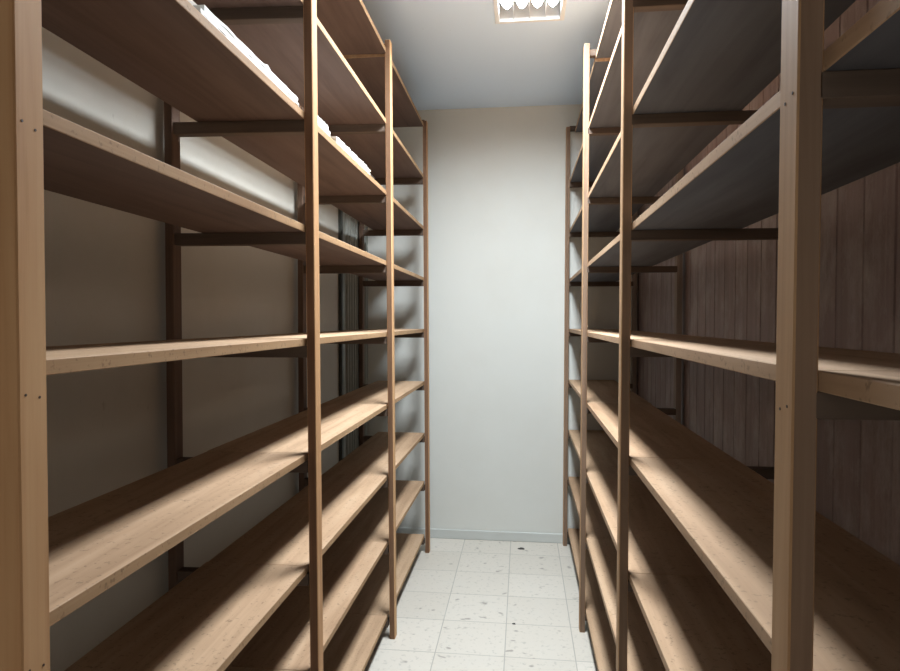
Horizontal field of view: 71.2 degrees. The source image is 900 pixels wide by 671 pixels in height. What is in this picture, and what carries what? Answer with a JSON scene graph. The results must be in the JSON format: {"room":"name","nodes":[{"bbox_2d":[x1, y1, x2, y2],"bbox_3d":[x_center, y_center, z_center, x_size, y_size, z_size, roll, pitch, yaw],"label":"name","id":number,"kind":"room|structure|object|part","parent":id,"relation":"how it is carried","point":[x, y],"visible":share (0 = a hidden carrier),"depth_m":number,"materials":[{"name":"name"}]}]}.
{"room":"storage room","nodes":[
{"label":"storage room","id":0,"kind":"room"},
{"bbox_2d":[42,0,366,670],"bbox_3d":[-0.924,-0.008,1.572,0.120,2.860,5.650,0,1,7],"label":"wall","id":1,"kind":"structure","parent":0,"point":[105,282],"depth_m":1.75,"materials":[{"name":"beige paint"}]},
{"bbox_2d":[364,538,597,670],"bbox_3d":[0.015,1.476,1.498,2.013,0.100,5.650,0,1,7],"label":"floor","id":2,"kind":"structure","parent":0,"point":[459,601],"depth_m":3.13,"materials":[{"name":"tile"}]},
{"bbox_2d":[0,0,429,670],"bbox_3d":[-0.531,0.043,2.360,0.445,2.722,3.275,0,1,7],"label":"wooden shelving","id":3,"kind":"object","parent":2,"relation":"on","point":[314,585],"visible":1,"depth_m":1.66,"materials":[{"name":"orange wood"}]},
{"bbox_3d":[-0.518,0.082,0.758,0.036,2.720,0.045,0,1,7],"label":"post","id":4,"kind":"part","parent":3,"relation":"part of","materials":[{"name":"orange wood"}]},
{"bbox_3d":[-0.803,0.061,1.830,0.025,2.710,0.045,0,1,7],"label":"post","id":5,"kind":"part","parent":3,"relation":"part of","materials":[{"name":"brown wood"}]},
{"bbox_2d":[193,5,298,106],"bbox_3d":[-0.510,-0.642,1.486,0.123,0.035,0.539,0,1,7],"label":"paper stack","id":6,"kind":"object","parent":3,"relation":"on","point":[202,9],"visible":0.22,"depth_m":1.41,"materials":[{"name":"white paper"}]},
{"bbox_3d":[-0.680,0.036,2.893,0.025,2.712,0.045,0,1,7],"label":"post","id":7,"kind":"part","parent":3,"relation":"part of","materials":[{"name":"brown wood"}]},
{"bbox_3d":[-0.392,0.058,1.807,0.043,2.720,0.045,0,1,7],"label":"post","id":8,"kind":"part","parent":3,"relation":"part of","materials":[{"name":"orange wood"}]},
{"bbox_2d":[318,116,329,135],"bbox_3d":[-0.466,-0.653,1.962,0.144,0.034,0.156,0,1,7],"label":"paper stack","id":9,"kind":"object","parent":3,"relation":"on","point":[321,123],"visible":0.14,"depth_m":1.96,"materials":[{"name":"white paper"}]},
{"bbox_2d":[330,136,370,174],"bbox_3d":[-0.418,-0.660,2.343,0.136,0.030,0.463,0,1,7],"label":"paper stack","id":10,"kind":"object","parent":3,"relation":"on","point":[336,139],"visible":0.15,"depth_m":2.28,"materials":[{"name":"white paper"}]},
{"bbox_3d":[-0.557,0.022,3.963,0.025,2.690,0.045,0,1,7],"label":"post","id":11,"kind":"part","parent":3,"relation":"part of","materials":[{"name":"brown wood"}]},
{"bbox_3d":[-0.270,0.032,2.871,0.045,2.722,0.045,0,1,7],"label":"post","id":12,"kind":"part","parent":3,"relation":"part of","materials":[{"name":"orange wood"}]},
{"bbox_3d":[-0.147,0.018,3.941,0.042,2.700,0.045,0,1,7],"label":"post","id":13,"kind":"part","parent":3,"relation":"part of","materials":[{"name":"orange wood"}]},
{"bbox_2d":[338,209,367,460],"bbox_3d":[-0.585,0.320,3.904,0.019,2.093,0.665,0,1,7],"label":"corrugated panel","id":14,"kind":"object","parent":2,"relation":"on","point":[348,227],"visible":0.37,"depth_m":3.75,"materials":[{"name":"grey metal"}]},
{"bbox_3d":[-0.622,0.327,3.588,0.019,2.093,0.030,0,1,7],"label":"edge frame","id":15,"kind":"part","parent":14,"relation":"part of","materials":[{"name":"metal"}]},
{"bbox_2d":[563,0,899,670],"bbox_3d":[0.703,0.053,1.780,0.455,2.733,4.595,0,1,7],"label":"wooden shelving","id":16,"kind":"object","parent":2,"relation":"on","point":[686,555],"visible":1,"depth_m":1.31,"materials":[{"name":"brown wood"}]},
{"bbox_3d":[0.753,0.016,4.064,0.031,2.700,0.045,0,1,7],"label":"post","id":17,"kind":"part","parent":16,"relation":"part of","materials":[{"name":"brown wood"}]},
{"bbox_3d":[0.627,0.026,2.933,0.031,2.733,0.045,0,1,7],"label":"post","id":18,"kind":"part","parent":16,"relation":"part of","materials":[{"name":"brown wood"}]},
{"bbox_3d":[0.490,0.054,1.765,0.030,2.730,0.045,0,1,7],"label":"post","id":19,"kind":"part","parent":16,"relation":"part of","materials":[{"name":"brown wood"}]},
{"bbox_3d":[1.177,0.023,4.016,0.025,2.690,0.045,0,1,7],"label":"post","id":20,"kind":"part","parent":16,"relation":"part of","materials":[{"name":"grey wood"}]},
{"bbox_3d":[1.047,0.032,2.885,0.025,2.723,0.045,0,1,7],"label":"post","id":21,"kind":"part","parent":16,"relation":"part of","materials":[{"name":"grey wood"}]},
{"bbox_3d":[0.912,0.061,1.716,0.025,2.720,0.045,0,1,7],"label":"post","id":22,"kind":"part","parent":16,"relation":"part of","materials":[{"name":"brown wood"}]},
{"bbox_3d":[0.364,0.080,0.661,0.032,2.730,0.045,0,1,7],"label":"post","id":23,"kind":"part","parent":16,"relation":"part of","materials":[{"name":"brown wood"}]},
{"bbox_2d":[362,0,610,109],"bbox_3d":[0.018,-1.504,1.428,2.013,0.140,5.650,0,1,7],"label":"ceiling","id":24,"kind":"structure","parent":0,"point":[447,54],"depth_m":3.26,"materials":[{"name":"paint"}]},
{"bbox_2d":[493,0,566,23],"bbox_3d":[0.302,-1.504,2.329,0.318,0.112,1.213,0,1,7],"label":"ceiling light","id":25,"kind":"object","parent":24,"relation":"attached to","point":[505,11],"visible":1,"depth_m":2.90,"materials":[{"name":"white metal"}]},
{"bbox_3d":[0.349,-1.470,2.742,0.274,0.010,0.004,0,1,7],"label":"louvre blade","id":26,"kind":"part","parent":25,"relation":"part of","materials":[{"name":"white metal"}]},
{"bbox_2d":[368,104,637,533],"bbox_3d":[0.333,-0.068,4.209,1.773,2.860,0.120,0,1,7],"label":"wall","id":27,"kind":"structure","parent":0,"point":[496,175],"depth_m":4.15,"materials":[{"name":"white paint"}]},
{"bbox_2d":[396,527,569,543],"bbox_3d":[0.324,1.332,4.176,1.773,0.062,0.012,0,1,7],"label":"baseboard","id":28,"kind":"structure","parent":27,"relation":"attached to","point":[434,533],"depth_m":4.18,"materials":[{"name":"paint"}]},
{"bbox_2d":[637,0,899,564],"bbox_3d":[0.957,-0.001,1.355,0.120,2.860,5.650,0,1,7],"label":"wall","id":29,"kind":"structure","parent":0,"point":[729,287],"depth_m":1.55,"materials":[{"name":"brown wood"}]}
]}

